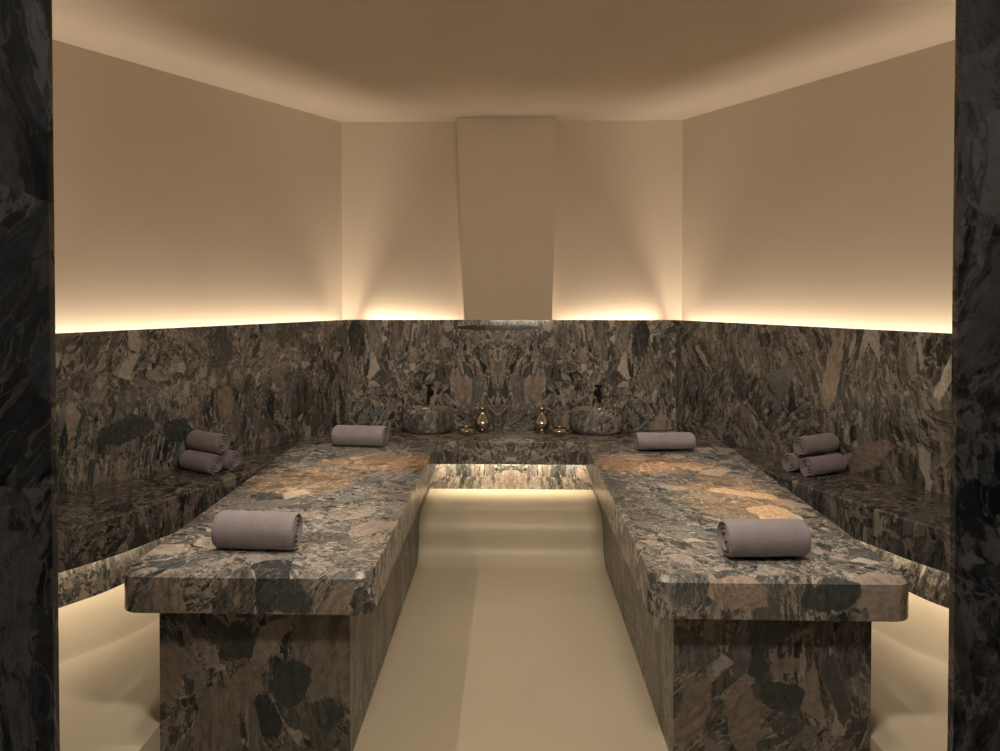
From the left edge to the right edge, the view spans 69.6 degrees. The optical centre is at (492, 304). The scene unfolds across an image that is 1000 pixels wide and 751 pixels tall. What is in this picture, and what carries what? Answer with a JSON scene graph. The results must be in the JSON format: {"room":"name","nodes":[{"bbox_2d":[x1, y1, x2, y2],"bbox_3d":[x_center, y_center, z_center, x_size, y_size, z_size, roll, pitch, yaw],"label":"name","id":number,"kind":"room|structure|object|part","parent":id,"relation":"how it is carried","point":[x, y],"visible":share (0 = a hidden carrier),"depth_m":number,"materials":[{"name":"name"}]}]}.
{"room":"spa","nodes":[
{"label":"spa","id":0,"kind":"room"},
{"bbox_2d":[52,39,341,332],"bbox_3d":[-1.606,0.122,3.812,0.100,2.597,2.331,1,1,31],"label":"wall","id":1,"kind":"structure","parent":0,"point":[179,201],"depth_m":3.72,"materials":[{"name":"beige paint"}]},
{"bbox_2d":[55,320,347,495],"bbox_3d":[-1.491,0.768,3.752,0.030,1.309,2.135,1,1,31],"label":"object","id":2,"kind":"structure","parent":1,"relation":"attached to","point":[128,402],"depth_m":3.62,"materials":[{"name":"stone"}]},
{"bbox_2d":[0,0,999,750],"bbox_3d":[0.025,0.172,0.959,4.400,2.597,0.012,0,1,1],"label":"wall","id":3,"kind":"structure","parent":0,"point":[29,623],"depth_m":0.96,"materials":[{"name":"stone"}]},
{"bbox_2d":[52,0,955,121],"bbox_3d":[0.073,-1.198,2.760,4.708,0.080,4.077,0,1,1],"label":"ceiling","id":4,"kind":"structure","parent":0,"point":[337,60],"depth_m":3.24,"materials":[{"name":"paint"}]},
{"bbox_2d":[353,569,667,750],"bbox_3d":[0.055,1.481,2.125,6.400,0.060,6.600,0,1,1],"label":"floor","id":5,"kind":"structure","parent":0,"point":[476,659],"depth_m":2.81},
{"bbox_2d":[58,584,159,750],"bbox_3d":[-1.437,1.314,2.797,0.768,0.250,1.771,0,1,1],"label":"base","id":6,"kind":"object","parent":5,"relation":"on","point":[109,654],"visible":0.34,"depth_m":2.60,"materials":[{"name":"beige paint"}]},
{"bbox_2d":[57,441,299,607],"bbox_3d":[-1.449,1.124,3.327,0.484,0.612,1.888,1,1,32],"label":"bench","id":7,"kind":"object","parent":5,"relation":"on","point":[103,530],"visible":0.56,"depth_m":3.00,"materials":[{"name":"brown stone"}]},
{"bbox_2d":[179,450,222,473],"bbox_3d":[-1.427,0.768,3.524,0.233,0.091,0.092,1,1,32],"label":"rolled towel","id":8,"kind":"object","parent":7,"relation":"on","point":[208,463],"visible":1,"depth_m":3.48,"materials":[{"name":"grey fabric"}]},
{"bbox_2d":[186,430,229,452],"bbox_3d":[-1.410,0.678,3.569,0.234,0.091,0.092,1,1,31],"label":"rolled towel","id":9,"kind":"object","parent":8,"relation":"on","point":[196,439],"visible":1,"depth_m":3.53,"materials":[{"name":"grey fabric"}]},
{"bbox_2d":[199,450,240,469],"bbox_3d":[-1.372,0.767,3.614,0.234,0.091,0.092,1,1,33],"label":"rolled towel","id":10,"kind":"object","parent":7,"relation":"on","point":[231,459],"visible":0.45,"depth_m":3.55,"materials":[{"name":"grey fabric"}]},
{"bbox_2d":[124,441,436,750],"bbox_3d":[-0.749,1.125,3.238,0.805,0.612,1.977,0,1,1],"label":"massage table","id":11,"kind":"object","parent":5,"relation":"on","point":[261,650],"visible":0.98,"depth_m":2.30,"materials":[{"name":"stone"}]},
{"bbox_2d":[211,510,302,550],"bbox_3d":[-0.803,0.771,2.467,0.279,0.123,0.125,0,1,4],"label":"rolled towel","id":12,"kind":"object","parent":11,"relation":"on","point":[231,529],"visible":1,"depth_m":2.42,"materials":[{"name":"grey fabric"}]},
{"bbox_2d":[331,425,388,446],"bbox_3d":[-0.754,0.748,4.119,0.302,0.111,0.162,0,1,8],"label":"rolled towel","id":13,"kind":"object","parent":11,"relation":"on","point":[341,435],"visible":1,"depth_m":4.05,"materials":[{"name":"grey fabric"}]},
{"bbox_2d":[416,489,605,569],"bbox_3d":[0.109,1.290,4.189,1.020,0.250,0.663,0,1,1],"label":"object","id":14,"kind":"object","parent":5,"relation":"on","point":[513,529],"depth_m":3.99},
{"bbox_2d":[295,428,732,504],"bbox_3d":[0.115,1.105,4.411,2.574,0.612,0.412,0,1,1],"label":"bench","id":15,"kind":"object","parent":5,"relation":"on","point":[495,458],"visible":0.39,"depth_m":4.36,"materials":[{"name":"brown stone"}]},
{"bbox_2d":[402,405,453,433],"bbox_3d":[-0.403,0.721,4.503,0.324,0.152,0.233,0,1,1],"label":"stone basin","id":16,"kind":"object","parent":15,"relation":"on","point":[417,419],"visible":1,"depth_m":4.41,"materials":[{"name":"stone"}]},
{"bbox_2d":[457,426,475,435],"bbox_3d":[-0.157,0.775,4.415,0.116,0.047,0.116,0,1,1],"label":"metal bowl","id":17,"kind":"object","parent":15,"relation":"on","point":[464,430],"visible":1,"depth_m":4.38,"materials":[{"name":"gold metal"}]},
{"bbox_2d":[471,402,490,432],"bbox_3d":[-0.060,0.703,4.506,0.108,0.188,0.108,-1,1,-39],"label":"jug","id":18,"kind":"object","parent":15,"relation":"on","point":[482,422],"visible":1,"depth_m":4.48,"materials":[{"name":"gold metal"}]},
{"bbox_3d":[-0.102,0.682,4.507,0.055,0.084,0.014,0,1,2],"label":"handle","id":19,"kind":"part","parent":18,"relation":"part of","materials":[{"name":"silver metal"}]},
{"bbox_3d":[0.115,0.865,4.407,2.574,0.132,0.412,0,1,2],"label":"seat","id":20,"kind":"part","parent":15,"relation":"part of","materials":[{"name":"stone"}]},
{"bbox_2d":[533,402,552,432],"bbox_3d":[0.309,0.703,4.496,0.108,0.188,0.108,-1,1,-43],"label":"jug","id":21,"kind":"object","parent":15,"relation":"on","point":[541,422],"visible":1,"depth_m":4.47,"materials":[{"name":"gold metal"}]},
{"bbox_3d":[0.351,0.682,4.495,0.055,0.084,0.014,0,1,2],"label":"handle","id":22,"kind":"part","parent":21,"relation":"part of","materials":[{"name":"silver metal"}]},
{"bbox_2d":[550,426,568,435],"bbox_3d":[0.411,0.775,4.400,0.116,0.047,0.116,0,1,1],"label":"metal bowl","id":23,"kind":"object","parent":15,"relation":"on","point":[557,430],"visible":1,"depth_m":4.36,"materials":[{"name":"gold metal"}]},
{"bbox_2d":[571,406,622,434],"bbox_3d":[0.652,0.722,4.476,0.324,0.152,0.233,0,1,1],"label":"stone basin","id":24,"kind":"object","parent":15,"relation":"on","point":[588,420],"visible":1,"depth_m":4.38,"materials":[{"name":"stone"}]},
{"bbox_2d":[585,443,908,750],"bbox_3d":[0.916,1.126,3.195,0.805,0.612,1.977,0,1,1],"label":"massage table","id":25,"kind":"object","parent":5,"relation":"on","point":[732,653],"visible":1,"depth_m":2.26,"materials":[{"name":"stone"}]},
{"bbox_2d":[634,432,695,449],"bbox_3d":[0.953,0.757,3.986,0.317,0.098,0.147,0,1,-2],"label":"rolled towel","id":26,"kind":"object","parent":25,"relation":"on","point":[644,440],"visible":1,"depth_m":3.93,"materials":[{"name":"grey fabric"}]},
{"bbox_2d":[716,518,810,556],"bbox_3d":[0.895,0.772,2.380,0.271,0.125,0.127,0,1,-2],"label":"rolled towel","id":27,"kind":"object","parent":25,"relation":"on","point":[780,537],"visible":1,"depth_m":2.33,"materials":[{"name":"grey fabric"}]},
{"bbox_2d":[726,444,949,607],"bbox_3d":[1.620,1.125,3.247,0.484,0.612,1.888,-1,1,-29],"label":"bench","id":28,"kind":"object","parent":5,"relation":"on","point":[908,527],"visible":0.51,"depth_m":2.98,"materials":[{"name":"brown stone"}]},
{"bbox_2d":[782,452,825,471],"bbox_3d":[1.544,0.768,3.554,0.234,0.091,0.092,-1,1,-29],"label":"rolled towel","id":29,"kind":"object","parent":28,"relation":"on","point":[790,462],"visible":0.5,"depth_m":3.50,"materials":[{"name":"grey fabric"}]},
{"bbox_2d":[793,433,838,454],"bbox_3d":[1.580,0.679,3.507,0.233,0.091,0.093,-1,1,-28],"label":"rolled towel","id":30,"kind":"object","parent":29,"relation":"on","point":[824,442],"visible":1,"depth_m":3.47,"materials":[{"name":"grey fabric"}]},
{"bbox_2d":[800,453,846,476],"bbox_3d":[1.595,0.770,3.461,0.235,0.091,0.092,0,1,-27],"label":"rolled towel","id":31,"kind":"object","parent":28,"relation":"on","point":[836,462],"visible":1,"depth_m":3.42,"materials":[{"name":"grey fabric"}]},
{"bbox_2d":[870,592,948,750],"bbox_3d":[1.580,1.315,2.718,0.768,0.250,1.771,0,1,1],"label":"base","id":32,"kind":"object","parent":5,"relation":"on","point":[909,657],"visible":0.21,"depth_m":2.57,"materials":[{"name":"beige paint"}]},
{"bbox_2d":[342,120,682,319],"bbox_3d":[0.124,0.106,4.751,2.331,2.597,0.100,0,1,1],"label":"wall","id":33,"kind":"structure","parent":0,"point":[617,244],"depth_m":4.69,"materials":[{"name":"beige paint"}]},
{"bbox_2d":[456,117,555,319],"bbox_3d":[0.089,-0.547,4.651,0.634,1.288,0.119,0,1,1],"label":"column","id":34,"kind":"structure","parent":33,"relation":"attached to","point":[506,166],"depth_m":4.59,"materials":[{"name":"beige paint"}]},
{"bbox_2d":[348,320,675,429],"bbox_3d":[0.121,0.752,4.627,2.135,1.309,0.030,0,1,1],"label":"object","id":35,"kind":"structure","parent":33,"relation":"attached to","point":[511,367],"depth_m":4.61,"materials":[{"name":"stone"}]},
{"bbox_2d":[425,384,433,401],"bbox_3d":[-0.398,0.555,4.563,0.052,0.106,0.118,0,1,1],"label":"tap","id":36,"kind":"object","parent":35,"relation":"attached to","point":[430,392],"visible":1,"depth_m":4.56,"materials":[{"name":"brown metal"}]},
{"bbox_3d":[-0.398,0.581,4.560,0.021,0.055,0.111,0,1,2],"label":"spout","id":37,"kind":"part","parent":36,"relation":"part of","materials":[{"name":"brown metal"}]},
{"bbox_2d":[594,384,602,401],"bbox_3d":[0.671,0.556,4.535,0.052,0.106,0.118,0,1,1],"label":"tap","id":38,"kind":"object","parent":35,"relation":"attached to","point":[597,393],"visible":1,"depth_m":4.53,"materials":[{"name":"brown metal"}]},
{"bbox_3d":[0.671,0.582,4.532,0.021,0.055,0.111,0,1,2],"label":"spout","id":39,"kind":"part","parent":38,"relation":"part of","materials":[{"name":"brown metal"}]},
{"bbox_2d":[682,40,954,332],"bbox_3d":[1.803,0.124,3.723,0.100,2.597,2.331,-1,1,-28],"label":"wall","id":40,"kind":"structure","parent":0,"point":[826,202],"depth_m":3.71,"materials":[{"name":"beige paint"}]},
{"bbox_2d":[676,320,951,495],"bbox_3d":[1.684,0.769,3.669,0.030,1.309,2.135,-1,1,-28],"label":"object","id":41,"kind":"structure","parent":40,"relation":"attached to","point":[885,395],"depth_m":3.62,"materials":[{"name":"stone"}]}
]}

